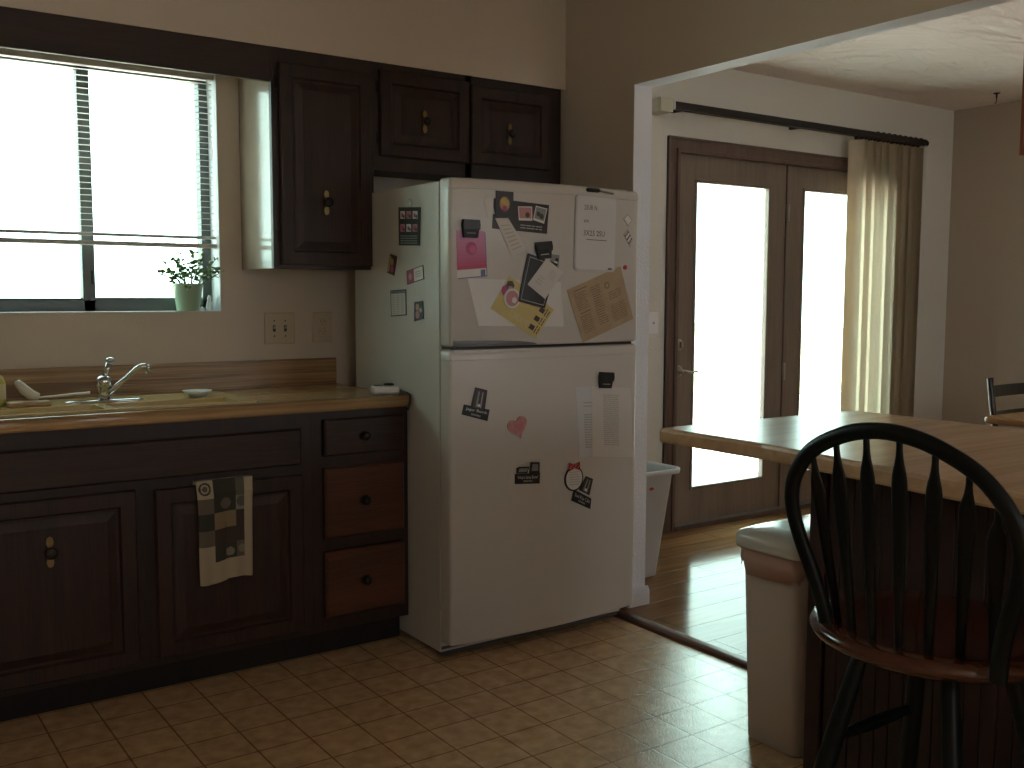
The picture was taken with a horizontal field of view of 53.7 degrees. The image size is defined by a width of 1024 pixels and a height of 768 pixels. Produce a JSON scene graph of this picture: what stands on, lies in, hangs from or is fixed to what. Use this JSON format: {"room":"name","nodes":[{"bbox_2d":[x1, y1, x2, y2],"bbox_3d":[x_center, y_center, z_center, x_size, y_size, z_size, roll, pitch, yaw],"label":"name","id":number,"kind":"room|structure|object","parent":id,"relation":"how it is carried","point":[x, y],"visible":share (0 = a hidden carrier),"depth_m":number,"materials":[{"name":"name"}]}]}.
{"room":"kitchen","nodes":[
{"label":"kitchen","id":0,"kind":"room"},
{"bbox_2d":[0,75,437,385],"bbox_3d":[-1.964,-0.249,3.425,4.700,2.630,0.270,-3,6,-35],"label":"wall","id":1,"kind":"structure","parent":0,"point":[235,332],"depth_m":3.84,"materials":[{"name":"beige paint"}]},
{"bbox_2d":[0,311,210,312],"bbox_3d":[-1.520,-0.259,3.632,0.933,0.002,0.099,-3,6,-35],"label":"window sill","id":2,"kind":"structure","parent":1,"relation":"attached to","point":[68,311],"depth_m":3.66,"materials":[{"name":"white paint"}]},
{"bbox_2d":[157,250,223,310],"bbox_3d":[-1.220,-0.391,3.820,0.248,0.230,0.123,-3,6,-35],"label":"potted plant","id":3,"kind":"object","parent":2,"relation":"on","point":[188,295],"visible":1,"depth_m":3.80,"materials":[{"name":"green plant"}]},
{"bbox_2d":[200,295,212,310],"bbox_3d":[-1.173,-0.311,3.883,0.049,0.060,0.026,-3,6,-35],"label":"figurine","id":4,"kind":"object","parent":2,"relation":"on","point":[209,307],"visible":0.99,"depth_m":3.88,"materials":[{"name":"white ceramic"}]},
{"bbox_2d":[0,56,211,311],"bbox_3d":[-1.560,-0.712,3.651,0.935,0.901,0.056,-3,6,-35],"label":"window","id":5,"kind":"structure","parent":1,"relation":"in","point":[88,301],"depth_m":3.67,"materials":[{"name":"grey"}]},
{"bbox_2d":[0,48,216,248],"bbox_3d":[-1.507,-0.820,3.567,0.928,0.654,0.041,-3,6,-35],"label":"window blind","id":6,"kind":"object","parent":5,"relation":"attached to","point":[5,52],"visible":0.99,"depth_m":3.60,"materials":[{"name":"grey plastic"}]},
{"bbox_2d":[0,357,335,399],"bbox_3d":[-1.731,0.004,3.433,2.466,0.107,0.020,-3,6,-35],"label":"backsplash","id":7,"kind":"structure","parent":1,"relation":"attached to","point":[168,377],"depth_m":3.76,"materials":[{"name":"brown wood"}]},
{"bbox_2d":[207,75,220,310],"bbox_3d":[-1.137,-0.730,3.859,0.002,0.899,0.099,-3,6,-35],"label":"trim","id":8,"kind":"structure","parent":1,"relation":"attached to","point":[213,189],"depth_m":3.85,"materials":[{"name":"white"}]},
{"bbox_2d":[264,313,294,343],"bbox_3d":[-0.914,-0.219,3.988,0.124,0.122,0.019,-3,6,-35],"label":"light switch","id":9,"kind":"object","parent":1,"relation":"attached to","point":[278,327],"visible":1,"depth_m":3.99,"materials":[{"name":"beige plastic"}]},
{"bbox_2d":[238,46,373,269],"bbox_3d":[-0.766,-0.822,3.820,0.402,0.776,0.372,-3,6,-35],"label":"upper cabinet","id":10,"kind":"object","parent":1,"relation":"attached to","point":[306,132],"visible":0.98,"depth_m":3.69,"materials":[{"name":"brown wood"}]},
{"bbox_2d":[312,312,331,341],"bbox_3d":[-0.768,-0.230,4.095,0.083,0.122,0.009,-3,6,-35],"label":"wall outlet","id":11,"kind":"object","parent":1,"relation":"attached to","point":[321,321],"visible":1,"depth_m":4.09,"materials":[{"name":"beige plastic"}]},
{"bbox_2d":[318,318,325,325],"bbox_3d":[-0.767,-0.249,4.091,0.033,0.033,0.002,-3,6,-35],"label":"receptacle","id":12,"kind":"object","parent":11,"relation":"attached to","point":[321,321],"depth_m":4.09,"materials":[{"name":"brown plastic"}]},
{"bbox_2d":[319,328,325,335],"bbox_3d":[-0.767,-0.210,4.095,0.033,0.033,0.002,-3,6,-35],"label":"receptacle","id":13,"kind":"object","parent":11,"relation":"attached to","point":[322,331],"depth_m":4.09,"materials":[{"name":"brown plastic"}]},
{"bbox_2d":[373,62,560,183],"bbox_3d":[-0.236,-1.040,4.173,0.890,0.400,0.372,-3,6,-35],"label":"upper cabinet","id":14,"kind":"object","parent":1,"relation":"attached to","point":[431,125],"visible":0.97,"depth_m":4.03,"materials":[{"name":"brown wood"}]},
{"bbox_2d":[0,0,565,90],"bbox_3d":[-1.749,-1.346,3.112,4.600,0.387,0.324,-3,6,-35],"label":"wall","id":15,"kind":"structure","parent":0,"point":[516,41],"depth_m":3.81,"materials":[{"name":"beige paint"}]},
{"bbox_2d":[0,6,269,81],"bbox_3d":[-1.587,-1.086,3.063,1.784,0.120,0.020,-3,6,-35],"label":"valance","id":16,"kind":"object","parent":15,"relation":"attached to","point":[20,29],"visible":1,"depth_m":3.29,"materials":[{"name":"brown wood"}]},
{"bbox_2d":[0,507,809,767],"bbox_3d":[1.430,1.156,2.016,8.312,0.100,6.670,-3,6,-35],"label":"floor","id":17,"kind":"structure","parent":0,"point":[607,692],"depth_m":3.14,"materials":[{"name":"tile"}]},
{"bbox_2d":[0,413,313,721],"bbox_3d":[-1.306,0.538,3.388,1.120,0.872,0.658,-3,6,-35],"label":"base cabinet","id":18,"kind":"object","parent":17,"relation":"on","point":[102,597],"visible":0.96,"depth_m":3.14,"materials":[{"name":"brown wood"}]},
{"bbox_2d":[0,383,410,434],"bbox_3d":[-1.549,0.096,3.179,2.466,0.042,0.618,-3,6,-35],"label":"countertop","id":19,"kind":"structure","parent":18,"relation":"on","point":[311,398],"depth_m":3.33,"materials":[{"name":"brown wood"}]},
{"bbox_2d":[0,391,256,418],"bbox_3d":[-1.331,0.148,3.286,0.890,0.173,0.402,-3,6,-35],"label":"sink","id":20,"kind":"object","parent":19,"relation":"in","point":[170,400],"visible":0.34,"depth_m":3.27,"materials":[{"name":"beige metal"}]},
{"bbox_2d":[0,375,5,406],"bbox_3d":[-1.618,0.010,3.158,0.070,0.123,0.046,-3,6,-35],"label":"soap bottle","id":21,"kind":"object","parent":20,"relation":"on","point":[2,381],"visible":1,"depth_m":3.16,"materials":[{"name":"yellow plastic"}]},
{"bbox_2d":[6,400,51,407],"bbox_3d":[-1.523,0.062,3.190,0.124,0.014,0.060,-3,6,-35],"label":"tray","id":22,"kind":"object","parent":20,"relation":"on","point":[33,402],"visible":1,"depth_m":3.17,"materials":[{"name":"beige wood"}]},
{"bbox_2d":[15,380,89,399],"bbox_3d":[-1.464,0.016,3.227,0.219,0.067,0.033,-3,6,-33],"label":"dish brush","id":23,"kind":"object","parent":22,"relation":"on","point":[25,390],"visible":1,"depth_m":3.18,"materials":[{"name":"beige plastic"}]},
{"bbox_2d":[63,357,151,403],"bbox_3d":[-1.319,-0.013,3.298,0.265,0.145,0.093,-3,6,-35],"label":"faucet","id":24,"kind":"object","parent":20,"relation":"on","point":[104,382],"visible":1,"depth_m":3.31,"materials":[{"name":"silver metal"}]},
{"bbox_2d":[182,389,211,396],"bbox_3d":[-1.089,0.032,3.502,0.100,0.021,0.100,-3,6,-35],"label":"soap dish","id":25,"kind":"object","parent":20,"relation":"on","point":[191,392],"visible":1,"depth_m":3.48,"materials":[{"name":"white ceramic"}]},
{"bbox_2d":[370,383,410,409],"bbox_3d":[-0.442,0.046,3.657,0.108,0.090,0.153,-3,6,-35],"label":"compact camera","id":26,"kind":"object","parent":19,"relation":"on","point":[386,388],"visible":1,"depth_m":3.66,"materials":[{"name":"silver metal"}]},
{"bbox_2d":[193,475,252,585],"bbox_3d":[-0.930,0.474,3.277,0.187,0.340,0.041,-3,6,-35],"label":"dish towel","id":27,"kind":"object","parent":18,"relation":"hanging from","point":[225,503],"visible":1,"depth_m":3.27,"materials":[{"name":"beige fabric"}]},
{"bbox_2d":[306,406,407,655],"bbox_3d":[-0.694,0.502,3.816,0.374,0.872,0.658,-3,6,-35],"label":"base cabinet","id":28,"kind":"object","parent":17,"relation":"on","point":[359,461],"visible":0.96,"depth_m":3.57,"materials":[{"name":"brown wood"}]},
{"bbox_2d":[355,177,637,655],"bbox_3d":[-0.061,0.091,3.943,0.841,1.672,0.749,-3,6,-35],"label":"refrigerator","id":29,"kind":"object","parent":17,"relation":"on","point":[492,558],"visible":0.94,"depth_m":3.59,"materials":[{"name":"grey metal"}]},
{"bbox_2d":[387,254,396,275],"bbox_3d":[-0.439,-0.437,3.705,0.003,0.080,0.075,-3,6,-35],"label":"magnet","id":30,"kind":"object","parent":29,"relation":"attached to","point":[392,260],"visible":1,"depth_m":3.70,"materials":[{"name":"brown"}]},
{"bbox_2d":[390,289,406,316],"bbox_3d":[-0.413,-0.294,3.680,0.002,0.100,0.121,-3,6,-35],"label":"card","id":31,"kind":"object","parent":29,"relation":"attached to","point":[398,297],"visible":1,"depth_m":3.68,"materials":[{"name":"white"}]},
{"bbox_2d":[398,198,420,245],"bbox_3d":[-0.364,-0.572,3.584,0.004,0.168,0.155,-3,6,-35],"label":"calendar","id":32,"kind":"object","parent":29,"relation":"attached to","point":[408,217],"visible":1,"depth_m":3.58,"materials":[{"name":"black paper"}]},
{"bbox_2d":[407,265,423,284],"bbox_3d":[-0.342,-0.384,3.570,0.002,0.068,0.124,-3,6,-35],"label":"business card","id":33,"kind":"object","parent":29,"relation":"attached to","point":[416,274],"visible":1,"depth_m":3.57,"materials":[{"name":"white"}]},
{"bbox_2d":[414,301,423,321],"bbox_3d":[-0.328,-0.256,3.561,0.002,0.074,0.065,-3,6,-35],"label":"magnet","id":34,"kind":"object","parent":29,"relation":"attached to","point":[418,306],"visible":1,"depth_m":3.56,"materials":[{"name":"brown"}]},
{"bbox_2d":[461,219,480,237],"bbox_3d":[-0.137,-0.520,3.390,0.065,0.061,0.016,-2,6,-27],"label":"clip","id":35,"kind":"object","parent":29,"relation":"attached to","point":[470,228],"visible":1,"depth_m":3.38,"materials":[{"name":"black plastic"}]},
{"bbox_2d":[456,230,486,278],"bbox_3d":[-0.134,-0.434,3.410,0.116,0.162,0.003,-2,6,-28],"label":"flyer","id":36,"kind":"object","parent":29,"relation":"attached to","point":[471,252],"visible":1,"depth_m":3.41,"materials":[{"name":"pink paper"}]},
{"bbox_2d":[462,387,489,420],"bbox_3d":[-0.124,0.070,3.461,0.106,0.120,0.004,-3,6,-28],"label":"magnet","id":37,"kind":"object","parent":29,"relation":"attached to","point":[477,409],"visible":1,"depth_m":3.46,"materials":[{"name":"black plastic"}]},
{"bbox_2d":[484,197,493,216],"bbox_3d":[-0.077,-0.599,3.427,0.041,0.068,0.001,-3,6,-29],"label":"paper slip","id":38,"kind":"object","parent":29,"relation":"attached to","point":[488,202],"visible":1,"depth_m":3.43,"materials":[{"name":"grey paper"}]},
{"bbox_2d":[495,191,513,217],"bbox_3d":[-0.025,-0.613,3.452,0.070,0.090,0.003,-3,6,-30],"label":"magnet","id":39,"kind":"object","parent":29,"relation":"attached to","point":[504,199],"visible":1,"depth_m":3.45,"materials":[{"name":"black"}]},
{"bbox_2d":[499,196,510,212],"bbox_3d":[-0.025,-0.613,3.451,0.048,0.059,0.001,-3,6,-30],"label":"picture","id":40,"kind":"object","parent":39,"relation":"attached to","point":[504,201],"depth_m":3.45,"materials":[{"name":"multicoloured"}]},
{"bbox_2d":[495,218,526,256],"bbox_3d":[-0.002,-0.503,3.478,0.128,0.132,0.002,-3,6,-31],"label":"paper slip","id":41,"kind":"object","parent":29,"relation":"attached to","point":[514,243],"visible":1,"depth_m":3.48,"materials":[{"name":"grey paper"}]},
{"bbox_2d":[504,289,519,307],"bbox_3d":[0.001,-0.295,3.495,0.065,0.068,0.004,-3,6,-31],"label":"magnet","id":42,"kind":"object","parent":29,"relation":"attached to","point":[511,296],"visible":1,"depth_m":3.49,"materials":[{"name":"white"}]},
{"bbox_2d":[468,278,563,326],"bbox_3d":[0.020,-0.281,3.518,0.394,0.169,0.008,-3,6,-31],"label":"paper sheet","id":43,"kind":"object","parent":29,"relation":"attached to","point":[484,292],"visible":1,"depth_m":3.46,"materials":[{"name":"white paper"}]},
{"bbox_2d":[507,416,526,437],"bbox_3d":[0.018,0.152,3.547,0.077,0.078,0.007,-3,6,-31],"label":"magnet","id":44,"kind":"object","parent":29,"relation":"attached to","point":[517,427],"visible":1,"depth_m":3.55,"materials":[{"name":"red"}]},
{"bbox_2d":[492,198,548,233],"bbox_3d":[0.032,-0.579,3.494,0.233,0.113,0.004,-3,6,-32],"label":"photo card","id":45,"kind":"object","parent":29,"relation":"attached to","point":[527,217],"visible":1,"depth_m":3.51,"materials":[{"name":"black paper"}]},
{"bbox_2d":[491,276,553,338],"bbox_3d":[0.039,-0.267,3.526,0.262,0.220,0.004,-3,6,-32],"label":"flyer","id":46,"kind":"object","parent":29,"relation":"attached to","point":[531,319],"visible":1,"depth_m":3.52,"materials":[{"name":"yellow paper"}]},
{"bbox_2d":[515,462,539,483],"bbox_3d":[0.055,0.318,3.588,0.106,0.080,0.004,-3,6,-32],"label":"magnet","id":47,"kind":"object","parent":29,"relation":"attached to","point":[533,477],"visible":1,"depth_m":3.59,"materials":[{"name":"black plastic"}]},
{"bbox_2d":[518,253,557,307],"bbox_3d":[0.091,-0.361,3.545,0.167,0.191,0.005,-3,6,-33],"label":"booklet","id":48,"kind":"object","parent":29,"relation":"attached to","point":[527,295],"visible":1,"depth_m":3.53,"materials":[{"name":"black paper"}]},
{"bbox_2d":[535,241,552,258],"bbox_3d":[0.112,-0.468,3.542,0.066,0.065,0.018,-3,6,-35],"label":"clip","id":49,"kind":"object","parent":29,"relation":"attached to","point":[543,249],"visible":1,"depth_m":3.54,"materials":[{"name":"black plastic"}]},
{"bbox_2d":[528,259,562,298],"bbox_3d":[0.118,-0.370,3.559,0.155,0.141,0.002,-3,6,-34],"label":"note","id":50,"kind":"object","parent":29,"relation":"attached to","point":[548,274],"visible":1,"depth_m":3.56,"materials":[{"name":"grey paper"}]},
{"bbox_2d":[551,254,559,267],"bbox_3d":[0.151,-0.418,3.585,0.042,0.083,0.002,-3,6,-35],"label":"photo card","id":51,"kind":"object","parent":29,"relation":"attached to","point":[555,258],"visible":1,"depth_m":3.58,"materials":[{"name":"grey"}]},
{"bbox_2d":[564,462,582,490],"bbox_3d":[0.228,0.339,3.706,0.089,0.108,0.007,-4,6,-37],"label":"magnet","id":52,"kind":"object","parent":29,"relation":"attached to","point":[573,479],"visible":1,"depth_m":3.70,"materials":[{"name":"white plastic"}]},
{"bbox_2d":[571,476,592,508],"bbox_3d":[0.260,0.405,3.740,0.108,0.127,0.004,-4,6,-38],"label":"magnet","id":53,"kind":"object","parent":29,"relation":"attached to","point":[577,497],"visible":1,"depth_m":3.75,"materials":[{"name":"black plastic"}]},
{"bbox_2d":[576,386,598,456],"bbox_3d":[0.291,0.141,3.742,0.152,0.267,0.002,-4,6,-39],"label":"paper sheet","id":54,"kind":"object","parent":29,"relation":"attached to","point":[583,394],"visible":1,"depth_m":3.72,"materials":[{"name":"grey paper"}]},
{"bbox_2d":[573,194,617,271],"bbox_3d":[0.306,-0.548,3.689,0.216,0.277,0.009,-4,7,-39],"label":"paper note","id":55,"kind":"object","parent":29,"relation":"attached to","point":[595,216],"visible":1,"depth_m":3.68,"materials":[{"name":"grey paper"}]},
{"bbox_2d":[586,187,613,194],"bbox_3d":[0.324,-0.701,3.677,0.135,0.018,0.017,-4,6,-36],"label":"marker","id":56,"kind":"object","parent":55,"relation":"attached to","point":[596,190],"visible":1,"depth_m":3.66,"materials":[{"name":"black plastic"}]},
{"bbox_2d":[567,267,632,341],"bbox_3d":[0.332,-0.296,3.737,0.348,0.281,0.007,-4,7,-40],"label":"paper menu","id":57,"kind":"object","parent":29,"relation":"attached to","point":[600,304],"visible":1,"depth_m":3.73,"materials":[{"name":"brown paper"}]},
{"bbox_2d":[598,372,614,387],"bbox_3d":[0.351,-0.014,3.764,0.075,0.064,0.016,-4,7,-40],"label":"clip","id":58,"kind":"object","parent":29,"relation":"attached to","point":[605,379],"visible":1,"depth_m":3.75,"materials":[{"name":"black plastic"}]},
{"bbox_2d":[591,386,632,456],"bbox_3d":[0.381,0.145,3.818,0.233,0.288,0.004,-4,7,-41],"label":"paper sheet","id":59,"kind":"object","parent":29,"relation":"attached to","point":[611,407],"visible":1,"depth_m":3.81,"materials":[{"name":"grey paper"}]},
{"bbox_2d":[623,214,631,225],"bbox_3d":[0.435,-0.614,3.797,0.054,0.046,0.002,-5,7,-43],"label":"magnet","id":60,"kind":"object","parent":29,"relation":"attached to","point":[627,218],"visible":1,"depth_m":3.79,"materials":[{"name":"grey plastic"}]},
{"bbox_2d":[623,229,632,246],"bbox_3d":[0.436,-0.550,3.804,0.054,0.065,0.002,-5,7,-43],"label":"magnet","id":61,"kind":"object","parent":29,"relation":"attached to","point":[626,234],"visible":1,"depth_m":3.80,"materials":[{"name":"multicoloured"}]},
{"bbox_2d":[645,460,679,576],"bbox_3d":[0.515,0.622,4.609,0.400,0.499,0.350,-3,6,-35],"label":"waste bin","id":62,"kind":"object","parent":17,"relation":"on","point":[658,475],"visible":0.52,"depth_m":4.55,"materials":[{"name":"grey plastic"}]},
{"bbox_2d":[613,609,746,669],"bbox_3d":[2.016,1.119,1.791,0.069,0.016,5.637,-3,6,-35],"label":"trim","id":63,"kind":"structure","parent":17,"relation":"on","point":[669,633],"depth_m":3.73,"materials":[{"name":"brown wood"}]},
{"bbox_2d":[736,514,809,756],"bbox_3d":[0.890,0.706,2.947,0.476,0.628,0.268,-3,6,-35],"label":"trash can","id":64,"kind":"object","parent":17,"relation":"on","point":[776,581],"visible":0.38,"depth_m":2.81,"materials":[{"name":"beige plastic"}]},
{"bbox_2d":[784,422,1023,767],"bbox_3d":[0.825,0.582,1.943,0.489,1.059,0.526,-3,6,-35],"label":"bar stool","id":65,"kind":"object","parent":17,"relation":"on","point":[952,641],"visible":1,"depth_m":1.81,"materials":[{"name":"brown wood"}]},
{"bbox_2d":[803,472,1023,767],"bbox_3d":[1.728,0.696,1.706,0.589,0.872,2.563,-3,6,-35],"label":"base cabinet","id":66,"kind":"object","parent":17,"relation":"on","point":[989,736],"visible":0.25,"depth_m":2.38,"materials":[{"name":"brown wood"}]},
{"bbox_2d":[660,411,1023,514],"bbox_3d":[1.539,0.235,1.729,0.952,0.041,3.012,-3,6,-35],"label":"countertop","id":67,"kind":"structure","parent":66,"relation":"on","point":[1000,450],"depth_m":2.50,"materials":[{"name":"brown wood"}]},
{"bbox_2d":[984,412,1023,426],"bbox_3d":[3.074,0.514,4.450,1.810,0.760,1.100,-3,6,-35],"label":"dining table","id":68,"kind":"object","parent":17,"relation":"on","point":[1016,419],"visible":1,"depth_m":4.30,"materials":[{"name":"brown wood"}]},
{"bbox_2d":[986,378,1023,425],"bbox_3d":[2.574,0.417,4.812,0.439,0.887,0.469,-3,6,-35],"label":"dining chair","id":69,"kind":"object","parent":17,"relation":"on","point":[994,391],"visible":0.44,"depth_m":4.90,"materials":[{"name":"black wood"}]},
{"bbox_2d":[560,0,1013,606],"bbox_3d":[1.836,-0.177,2.180,0.094,2.530,6.670,-3,6,-35],"label":"wall","id":70,"kind":"structure","parent":0,"point":[617,51],"depth_m":3.98,"materials":[{"name":"beige paint"}]},
{"bbox_2d":[627,585,648,607],"bbox_3d":[0.267,0.843,4.525,0.110,0.075,0.898,-3,6,-35],"label":"baseboard","id":71,"kind":"object","parent":70,"relation":"attached to","point":[640,595],"visible":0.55,"depth_m":4.16,"materials":[{"name":"white"}]},
{"bbox_2d":[1019,62,1023,155],"bbox_3d":[1.974,-0.743,1.810,0.328,0.464,1.991,-3,6,-35],"label":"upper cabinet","id":72,"kind":"object","parent":70,"relation":"attached to","point":[1021,149],"visible":1,"depth_m":2.55,"materials":[{"name":"brown wood"}]},
{"bbox_2d":[647,69,953,462],"bbox_3d":[1.485,-0.491,5.902,3.618,2.696,0.149,-3,6,-35],"label":"wall","id":73,"kind":"structure","parent":0,"point":[731,89],"depth_m":5.89,"materials":[{"name":"white paint"}]},
{"bbox_2d":[649,313,657,333],"bbox_3d":[0.742,-0.317,5.292,0.070,0.112,0.019,-3,6,-35],"label":"light switch","id":74,"kind":"object","parent":73,"relation":"attached to","point":[653,317],"visible":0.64,"depth_m":5.29,"materials":[{"name":"white plastic"}]},
{"bbox_2d":[652,97,672,114],"bbox_3d":[0.746,-1.410,5.136,0.088,0.067,0.117,-3,6,-35],"label":"wall block","id":75,"kind":"object","parent":73,"relation":"attached to","point":[660,105],"visible":0.76,"depth_m":5.09,"materials":[{"name":"beige"}]},
{"bbox_2d":[675,153,786,523],"bbox_3d":[1.224,-0.252,5.657,0.871,2.005,0.097,-3,6,-35],"label":"door","id":76,"kind":"structure","parent":73,"relation":"in","point":[734,496],"depth_m":5.67,"materials":[{"name":"brown wood"}]},
{"bbox_2d":[675,165,810,530],"bbox_3d":[1.562,-0.284,5.957,1.885,2.075,0.179,-3,6,-35],"label":"trim","id":77,"kind":"structure","parent":73,"relation":"attached to","point":[767,511],"depth_m":5.86,"materials":[{"name":"brown wood"}]},
{"bbox_2d":[662,135,847,532],"bbox_3d":[1.603,-0.292,5.898,1.935,2.100,0.022,-3,6,-35],"label":"door frame","id":78,"kind":"structure","parent":73,"relation":"attached to","point":[676,145],"depth_m":5.38,"materials":[{"name":"brown wood"}]},
{"bbox_2d":[671,100,928,416],"bbox_3d":[1.701,-0.386,5.886,2.226,2.230,0.141,-3,6,-35],"label":"curtain","id":79,"kind":"object","parent":73,"relation":"attached to","point":[883,251],"visible":0.87,"depth_m":6.18,"materials":[{"name":"beige fabric"}]},
{"bbox_2d":[780,165,847,505],"bbox_3d":[1.939,-0.296,6.177,0.900,2.005,0.062,-3,6,-35],"label":"door","id":80,"kind":"structure","parent":73,"relation":"in","point":[801,180],"depth_m":5.96,"materials":[{"name":"brown wood"}]},
{"bbox_2d":[731,0,1023,110],"bbox_3d":[3.388,-1.539,3.087,3.618,0.100,6.770,-3,6,-35],"label":"ceiling","id":81,"kind":"structure","parent":0,"point":[955,62],"depth_m":5.34,"materials":[{"name":"beige paint"}]},
{"bbox_2d":[942,100,1023,428],"bbox_3d":[4.839,-0.329,4.188,0.100,2.696,6.521,-3,6,-35],"label":"wall","id":82,"kind":"structure","parent":0,"point":[984,327],"depth_m":6.58,"materials":[{"name":"beige paint"}]},
{"label":"outside","id":83,"kind":"structure","parent":0,"visible":0},
{"bbox_2d":[694,323,842,395],"bbox_3d":[-12.956,-0.965,26.724,64.000,0.080,39.000,-3,6,-35],"label":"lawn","id":84,"kind":"structure","parent":83,"point":[727,357],"depth_m":21.98,"materials":[{"name":"white"}]},
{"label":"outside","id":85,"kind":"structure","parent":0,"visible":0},
{"bbox_2d":[692,393,839,484],"bbox_3d":[-0.945,0.708,7.906,14.000,0.060,5.730,-3,6,-35],"label":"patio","id":86,"kind":"structure","parent":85,"point":[708,466],"depth_m":11.31,"materials":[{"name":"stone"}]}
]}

